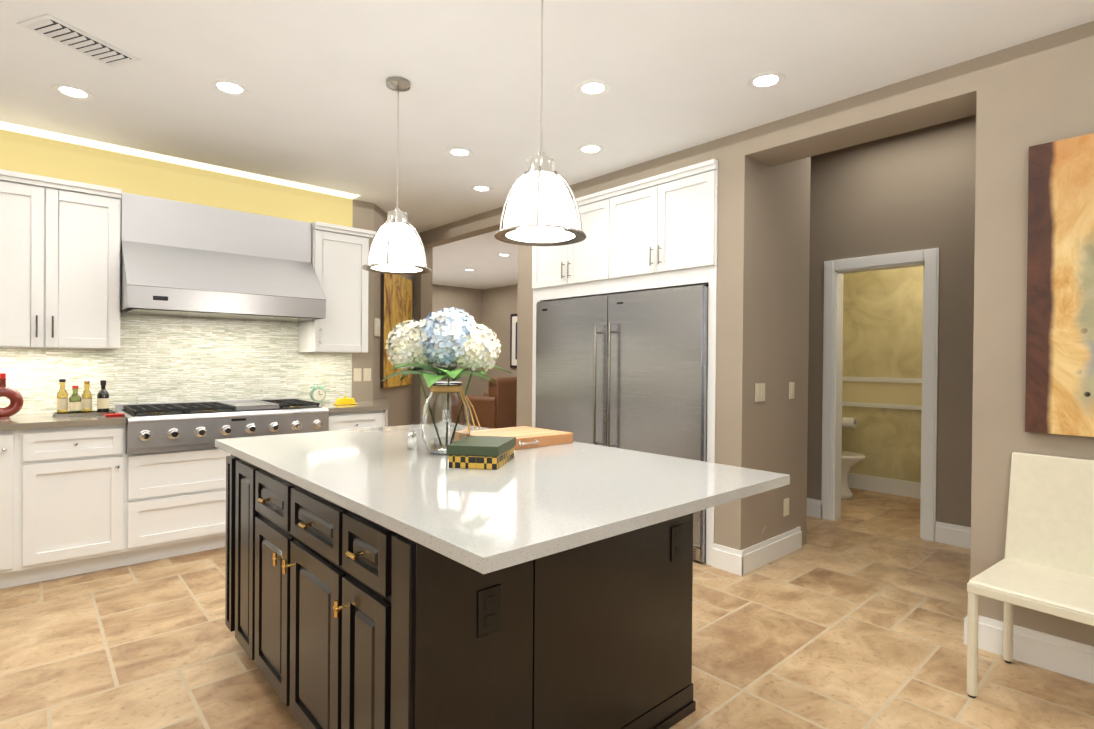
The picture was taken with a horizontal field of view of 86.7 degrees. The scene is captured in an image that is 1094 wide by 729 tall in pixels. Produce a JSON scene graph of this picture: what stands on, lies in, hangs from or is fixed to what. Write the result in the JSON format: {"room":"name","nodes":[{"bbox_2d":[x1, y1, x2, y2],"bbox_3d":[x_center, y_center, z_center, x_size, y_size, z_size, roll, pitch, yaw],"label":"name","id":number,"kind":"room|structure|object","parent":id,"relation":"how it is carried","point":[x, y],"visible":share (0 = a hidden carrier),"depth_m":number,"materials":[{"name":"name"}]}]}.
{"room":"kitchen","nodes":[
{"label":"kitchen","id":0,"kind":"room"},
{"bbox_2d":[0,121,359,226],"bbox_3d":[-3.473,-1.289,3.378,4.900,0.330,0.160,0,0,-42],"label":"wall","id":1,"kind":"structure","parent":0,"point":[30,150],"depth_m":4.13,"materials":[{"name":"yellow paint"}]},
{"bbox_2d":[26,199,377,414],"bbox_3d":[-3.587,-0.111,3.501,5.300,2.690,0.150,0,0,-42],"label":"wall","id":2,"kind":"structure","parent":0,"point":[369,216],"depth_m":5.19,"materials":[{"name":"beige paint"}]},
{"bbox_2d":[0,169,121,348],"bbox_3d":[-3.099,-0.609,3.574,0.731,1.015,0.364,0,0,-42],"label":"upper cabinet","id":3,"kind":"object","parent":2,"relation":"attached to","point":[60,252],"visible":1,"depth_m":3.47,"materials":[{"name":"white wood"}]},
{"bbox_2d":[0,313,351,414],"bbox_3d":[-3.534,-0.055,3.443,4.898,0.740,0.008,0,0,-42],"label":"tile backsplash","id":4,"kind":"structure","parent":2,"relation":"attached to","point":[159,359],"depth_m":4.23,"materials":[{"name":"tile"}]},
{"bbox_2d":[120,192,325,321],"bbox_3d":[-2.293,-0.728,4.136,1.206,0.766,0.600,0,0,-42],"label":"range hood","id":5,"kind":"object","parent":2,"relation":"attached to","point":[178,258],"visible":0.96,"depth_m":3.99,"materials":[{"name":"metal"}]},
{"bbox_2d":[298,221,375,352],"bbox_3d":[-1.732,-0.605,4.796,0.501,1.015,0.372,0,0,-42],"label":"upper cabinet","id":6,"kind":"object","parent":2,"relation":"attached to","point":[339,256],"visible":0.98,"depth_m":4.67,"materials":[{"name":"white wood"}]},
{"bbox_2d":[354,368,361,380],"bbox_3d":[-1.672,0.091,5.118,0.070,0.114,0.008,0,0,-42],"label":"light switch","id":7,"kind":"object","parent":2,"relation":"attached to","point":[357,371],"depth_m":5.11,"materials":[{"name":"beige plastic"}]},
{"bbox_2d":[363,368,370,380],"bbox_3d":[-1.605,0.091,5.178,0.070,0.114,0.008,0,0,-42],"label":"light switch","id":8,"kind":"object","parent":2,"relation":"attached to","point":[366,374],"depth_m":5.17,"materials":[{"name":"beige plastic"}]},
{"bbox_2d":[374,318,379,335],"bbox_3d":[-1.548,-0.340,5.291,0.024,0.160,0.095,1,0,3],"label":"light switch","id":9,"kind":"object","parent":2,"relation":"attached to","point":[376,321],"depth_m":5.24,"materials":[{"name":"beige plastic"}]},
{"bbox_2d":[374,207,413,425],"bbox_3d":[-1.650,-0.110,5.987,0.906,2.690,0.956,0,0,-42],"label":"wall","id":10,"kind":"structure","parent":0,"point":[400,398],"depth_m":5.85,"materials":[{"name":"beige paint"}]},
{"bbox_2d":[380,273,411,387],"bbox_3d":[-1.511,-0.343,5.850,0.034,1.120,0.905,1,0,3],"label":"framed picture","id":11,"kind":"object","parent":10,"relation":"attached to","point":[396,299],"visible":0.65,"depth_m":5.63,"materials":[{"name":"brown wood"}]},
{"bbox_2d":[432,284,517,395],"bbox_3d":[-1.126,-0.121,8.540,4.100,2.690,4.930,0,0,-42],"label":"wall","id":12,"kind":"structure","parent":0,"point":[493,309],"depth_m":11.09,"materials":[{"name":"beige paint"}]},
{"bbox_2d":[510,314,516,367],"bbox_3d":[-0.406,-0.432,10.481,0.032,1.000,0.800,0,0,-42],"label":"framed picture","id":13,"kind":"object","parent":12,"relation":"attached to","point":[513,340],"visible":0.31,"depth_m":10.70,"materials":[{"name":"black"}]},
{"bbox_2d":[0,488,1093,728],"bbox_3d":[0.323,1.319,4.907,13.600,0.120,13.200,0,0,-42],"label":"floor","id":14,"kind":"structure","parent":0,"point":[854,616],"depth_m":2.57,"materials":[{"name":"tile"}]},
{"bbox_2d":[0,415,23,588],"bbox_3d":[-3.557,0.777,3.185,0.965,0.920,0.900,0,0,-42],"label":"base cabinet","id":15,"kind":"object","parent":14,"relation":"on","point":[9,428],"depth_m":3.17,"materials":[{"name":"white wood"}]},
{"bbox_2d":[0,373,23,418],"bbox_3d":[-3.192,0.184,3.398,0.184,0.267,0.068,0,0,-42],"label":"ring vase","id":16,"kind":"object","parent":15,"relation":"on","point":[15,398],"visible":1,"depth_m":3.40,"materials":[{"name":"red ceramic"}]},
{"bbox_2d":[20,412,127,584],"bbox_3d":[-3.019,0.778,3.669,0.482,0.920,0.900,0,0,-42],"label":"base cabinet","id":17,"kind":"object","parent":14,"relation":"on","point":[82,494],"depth_m":3.36,"materials":[{"name":"white wood"}]},
{"bbox_2d":[52,379,114,416],"bbox_3d":[-2.920,0.205,3.656,0.300,0.226,0.180,0,0,-42],"label":"bottles","id":18,"kind":"object","parent":17,"relation":"on","point":[77,404],"visible":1,"depth_m":3.61,"materials":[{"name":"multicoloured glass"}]},
{"bbox_2d":[104,413,124,416],"bbox_3d":[-2.674,0.314,3.583,0.109,0.014,0.084,0,0,-42],"label":"spoon rest","id":19,"kind":"object","parent":17,"relation":"on","point":[115,415],"visible":1,"depth_m":3.57,"materials":[{"name":"red plastic"}]},
{"bbox_2d":[128,405,331,564],"bbox_3d":[-2.387,0.780,4.237,1.218,0.920,0.900,0,0,-42],"label":"base cabinet","id":20,"kind":"object","parent":14,"relation":"on","point":[177,498],"depth_m":3.70,"materials":[{"name":"white wood"}]},
{"bbox_2d":[115,398,328,453],"bbox_3d":[-2.266,0.408,4.101,1.208,0.262,0.709,0,0,-42],"label":"range","id":21,"kind":"object","parent":20,"relation":"in","point":[161,427],"visible":1,"depth_m":3.83,"materials":[{"name":"metal"}]},
{"bbox_2d":[316,401,383,430],"bbox_3d":[-1.771,0.782,4.792,0.440,0.920,0.900,0,0,-42],"label":"base cabinet","id":22,"kind":"object","parent":14,"relation":"on","point":[360,415],"depth_m":4.50,"materials":[{"name":"white wood"}]},
{"bbox_2d":[310,384,325,403],"bbox_3d":[-1.853,0.241,4.682,0.122,0.165,0.059,0,0,-42],"label":"alarm clock","id":23,"kind":"object","parent":22,"relation":"on","point":[317,394],"visible":0.92,"depth_m":4.66,"materials":[{"name":"green metal"}]},
{"bbox_2d":[333,396,357,404],"bbox_3d":[-1.634,0.288,4.693,0.170,0.070,0.100,0,0,-42],"label":"butter dish","id":24,"kind":"object","parent":22,"relation":"on","point":[345,400],"visible":1,"depth_m":4.66,"materials":[{"name":"yellow ceramic"}]},
{"bbox_2d":[356,398,387,426],"bbox_3d":[-1.425,0.783,5.102,0.489,0.920,0.900,0,0,-42],"label":"base cabinet","id":25,"kind":"object","parent":14,"relation":"on","point":[385,400],"depth_m":5.06,"materials":[{"name":"white wood"}]},
{"bbox_2d":[215,444,695,728],"bbox_3d":[-0.466,0.825,2.363,1.212,0.885,1.700,0,0,-42],"label":"kitchen island","id":26,"kind":"object","parent":14,"relation":"on","point":[380,578],"depth_m":1.72,"materials":[{"name":"black wood"}]},
{"bbox_2d":[215,424,789,575],"bbox_3d":[-0.351,0.366,2.256,1.230,0.032,2.063,0,0,-42],"label":"island countertop","id":27,"kind":"structure","parent":26,"relation":"on","point":[545,501],"depth_m":1.68,"materials":[{"name":"white stone"}]},
{"bbox_2d":[407,432,416,449],"bbox_3d":[-0.556,0.314,2.388,0.034,0.065,0.084,0,0,-5],"label":"salt shaker","id":28,"kind":"object","parent":27,"relation":"on","point":[412,442],"visible":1,"depth_m":2.35,"materials":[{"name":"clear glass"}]},
{"bbox_2d":[380,307,510,453],"bbox_3d":[-0.414,0.060,2.297,0.460,0.576,0.436,0,0,-42],"label":"vase","id":29,"kind":"object","parent":27,"relation":"on","point":[450,336],"visible":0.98,"depth_m":2.23,"materials":[{"name":"clear glass"}]},
{"bbox_2d":[446,435,515,469],"bbox_3d":[-0.229,0.312,2.076,0.182,0.078,0.262,1,0,10],"label":"box","id":30,"kind":"object","parent":27,"relation":"on","point":[484,452],"visible":1,"depth_m":1.96,"materials":[{"name":"green cardboard"}]},
{"bbox_2d":[470,426,572,449],"bbox_3d":[-0.140,0.326,2.582,0.400,0.045,0.358,0,0,-42],"label":"cutting board","id":31,"kind":"object","parent":27,"relation":"on","point":[529,437],"visible":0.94,"depth_m":2.54,"materials":[{"name":"brown wood"}]},
{"bbox_2d":[466,377,516,428],"bbox_3d":[-0.984,0.715,10.195,0.800,1.000,0.930,1,0,28],"label":"chair","id":32,"kind":"object","parent":14,"relation":"on","point":[495,406],"visible":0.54,"depth_m":9.77,"materials":[{"name":"brown leather"}]},
{"bbox_2d":[532,190,603,426],"bbox_3d":[0.388,-0.019,4.831,0.656,2.558,0.886,0,0,-42],"label":"tall cabinet","id":33,"kind":"object","parent":14,"relation":"on","point":[576,270],"depth_m":4.57,"materials":[{"name":"white wood"}]},
{"bbox_2d":[535,284,707,562],"bbox_3d":[0.721,0.368,4.516,0.894,1.769,1.624,0,0,-42],"label":"fridge","id":34,"kind":"object","parent":14,"relation":"on","point":[628,370],"visible":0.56,"depth_m":4.09,"materials":[{"name":"silver metal"}]},
{"bbox_2d":[604,159,717,565],"bbox_3d":[0.982,-0.010,4.171,0.656,2.558,0.888,0,0,-42],"label":"tall cabinet","id":35,"kind":"object","parent":14,"relation":"on","point":[659,231],"depth_m":3.88,"materials":[{"name":"white wood"}]},
{"bbox_2d":[841,451,865,498],"bbox_3d":[2.722,0.874,5.755,0.470,0.800,0.814,0,0,-42],"label":"toilet","id":36,"kind":"object","parent":14,"relation":"on","point":[849,460],"visible":0.21,"depth_m":5.52,"materials":[{"name":"white ceramic"}]},
{"bbox_2d":[967,452,1093,697],"bbox_3d":[1.958,0.837,2.233,0.515,0.905,0.420,0,0,-37],"label":"leather chair","id":37,"kind":"object","parent":14,"relation":"on","point":[1045,564],"visible":0.98,"depth_m":2.35,"materials":[{"name":"white leather"}]},
{"bbox_2d":[0,0,1093,289],"bbox_3d":[-0.771,-1.674,3.814,10.100,0.480,12.700,0,0,-42],"label":"ceiling","id":38,"kind":"structure","parent":0,"point":[316,106],"depth_m":2.86,"materials":[{"name":"white paint"}]},
{"bbox_2d":[51,84,94,99],"bbox_3d":[-2.508,-1.442,3.068,0.177,0.005,0.187,0,0,-42],"label":"recessed light","id":39,"kind":"object","parent":38,"relation":"in","point":[73,92],"depth_m":3.07,"materials":[{"name":"white"}]},
{"bbox_2d":[17,14,140,66],"bbox_3d":[-2.071,-1.429,2.582,0.200,0.016,0.380,1,0,20],"label":"ceiling vent","id":40,"kind":"object","parent":38,"relation":"in","point":[53,28],"visible":1,"depth_m":2.55,"materials":[{"name":"white metal"}]},
{"bbox_2d":[210,79,249,95],"bbox_3d":[-1.642,-1.434,2.999,0.180,0.005,0.185,0,0,-42],"label":"recessed light","id":41,"kind":"object","parent":38,"relation":"in","point":[233,88],"depth_m":3.00,"materials":[{"name":"white"}]},
{"bbox_2d":[362,77,430,274],"bbox_3d":[-0.757,-0.953,2.936,0.340,0.948,0.340,0,0,-42],"label":"pendant light","id":42,"kind":"object","parent":38,"relation":"hanging from","point":[395,248],"visible":0.98,"depth_m":2.87,"materials":[{"name":"white glass"}]},
{"bbox_2d":[446,147,472,156],"bbox_3d":[-0.591,-1.431,3.905,0.177,0.005,0.183,0,0,-42],"label":"recessed light","id":43,"kind":"object","parent":38,"relation":"in","point":[462,152],"depth_m":3.91,"materials":[{"name":"white"}]},
{"bbox_2d":[471,185,492,191],"bbox_3d":[-0.531,-1.435,4.722,0.177,0.005,0.181,0,0,-42],"label":"recessed light","id":44,"kind":"object","parent":38,"relation":"in","point":[479,188],"depth_m":4.73,"materials":[{"name":"white"}]},
{"bbox_2d":[494,0,585,245],"bbox_3d":[-0.021,-0.942,2.132,0.340,0.948,0.340,0,0,-42],"label":"pendant light","id":45,"kind":"object","parent":38,"relation":"hanging from","point":[540,209],"visible":1,"depth_m":2.06,"materials":[{"name":"white glass"}]},
{"bbox_2d":[577,144,604,153],"bbox_3d":[0.290,-1.423,3.822,0.182,0.005,0.182,0,0,-42],"label":"recessed light","id":46,"kind":"object","parent":38,"relation":"in","point":[586,148],"depth_m":3.82,"materials":[{"name":"white"}]},
{"bbox_2d":[575,79,610,96],"bbox_3d":[0.237,-1.418,2.969,0.181,0.005,0.181,0,0,-42],"label":"recessed light","id":47,"kind":"object","parent":38,"relation":"in","point":[586,87],"depth_m":2.97,"materials":[{"name":"white"}]},
{"bbox_2d":[747,71,785,89],"bbox_3d":[1.087,-1.410,2.875,0.185,0.005,0.179,0,0,-42],"label":"recessed light","id":48,"kind":"object","parent":38,"relation":"in","point":[765,80],"depth_m":2.88,"materials":[{"name":"white"}]},
{"bbox_2d":[413,21,1093,645],"bbox_3d":[1.685,-0.252,3.632,0.904,3.060,8.915,0,0,-42],"label":"wall","id":49,"kind":"structure","parent":0,"point":[1019,99],"depth_m":3.25,"materials":[{"name":"beige paint"}]},
{"bbox_2d":[755,383,764,401],"bbox_3d":[1.346,0.176,3.652,0.116,0.114,0.008,0,0,-42],"label":"light switch","id":50,"kind":"object","parent":49,"relation":"attached to","point":[759,391],"depth_m":3.64,"materials":[{"name":"beige plastic"}]},
{"bbox_2d":[762,527,767,537],"bbox_3d":[1.397,1.075,3.713,0.068,0.068,0.004,0,0,-42],"label":"light switch","id":51,"kind":"object","parent":49,"relation":"attached to","point":[764,532],"depth_m":3.71,"materials":[{"name":"beige plastic"}]},
{"bbox_2d":[729,527,801,575],"bbox_3d":[1.458,1.203,3.782,0.807,0.145,0.048,0,0,-42],"label":"baseboard","id":52,"kind":"structure","parent":49,"relation":"attached to","point":[741,562],"depth_m":3.68,"materials":[{"name":"white wood"}]},
{"bbox_2d":[783,498,788,515],"bbox_3d":[1.615,0.961,3.905,0.070,0.114,0.007,0,0,-42],"label":"electrical outlet","id":53,"kind":"object","parent":49,"relation":"attached to","point":[786,501],"depth_m":3.90,"materials":[{"name":"beige plastic"}]},
{"bbox_2d":[789,382,794,398],"bbox_3d":[1.666,0.177,3.940,0.070,0.114,0.008,0,0,-42],"label":"light switch","id":54,"kind":"object","parent":49,"relation":"attached to","point":[791,384],"depth_m":3.93,"materials":[{"name":"beige plastic"}]},
{"bbox_2d":[964,615,1093,683],"bbox_3d":[3.050,1.231,1.439,0.042,0.145,3.338,0,0,-42],"label":"baseboard","id":55,"kind":"structure","parent":49,"relation":"attached to","point":[1067,657],"depth_m":2.46,"materials":[{"name":"white wood"}]},
{"bbox_2d":[1025,133,1093,436],"bbox_3d":[2.476,-0.315,2.043,0.040,1.220,1.215,0,0,-42],"label":"painting","id":56,"kind":"object","parent":49,"relation":"attached to","point":[1059,395],"visible":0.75,"depth_m":2.40,"materials":[{"name":"orange wood"}]},
{"bbox_2d":[843,274,845,365],"bbox_3d":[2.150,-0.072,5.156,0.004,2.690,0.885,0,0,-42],"label":"wall","id":57,"kind":"structure","parent":0,"point":[844,282],"depth_m":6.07,"materials":[{"name":"beige"}]},
{"bbox_2d":[842,266,922,498],"bbox_3d":[3.519,-0.064,5.677,0.122,2.690,2.200,0,0,-42],"label":"wall","id":58,"kind":"structure","parent":0,"point":[882,358],"depth_m":5.78,"materials":[{"name":"beige paint"}]},
{"bbox_2d":[842,417,856,428],"bbox_3d":[3.111,0.601,5.985,0.115,0.110,0.170,0,0,-42],"label":"toilet paper holder","id":59,"kind":"object","parent":58,"relation":"attached to","point":[848,422],"visible":0.96,"depth_m":5.94,"materials":[{"name":"silver metal"}]},
{"bbox_2d":[807,115,975,526],"bbox_3d":[2.558,-0.250,4.609,0.120,3.060,5.840,0,0,-42],"label":"wall","id":60,"kind":"structure","parent":0,"point":[913,190],"depth_m":4.25,"materials":[{"name":"brown paint"}]},
{"bbox_2d":[807,498,821,517],"bbox_3d":[1.453,1.191,5.730,0.018,0.145,2.485,0,0,-42],"label":"baseboard","id":61,"kind":"structure","parent":60,"relation":"attached to","point":[814,509],"depth_m":4.85,"materials":[{"name":"white"}]},
{"bbox_2d":[821,248,939,540],"bbox_3d":[2.603,0.215,4.542,0.151,2.130,0.810,0,0,-42],"label":"door frame","id":62,"kind":"structure","parent":60,"relation":"attached to","point":[835,271],"depth_m":4.54,"materials":[{"name":"white wood"}]},
{"bbox_2d":[934,521,970,548],"bbox_3d":[3.593,1.224,3.351,0.018,0.145,2.315,0,0,-42],"label":"baseboard","id":63,"kind":"structure","parent":60,"relation":"attached to","point":[951,534],"depth_m":4.12,"materials":[{"name":"white wood"}]}
]}

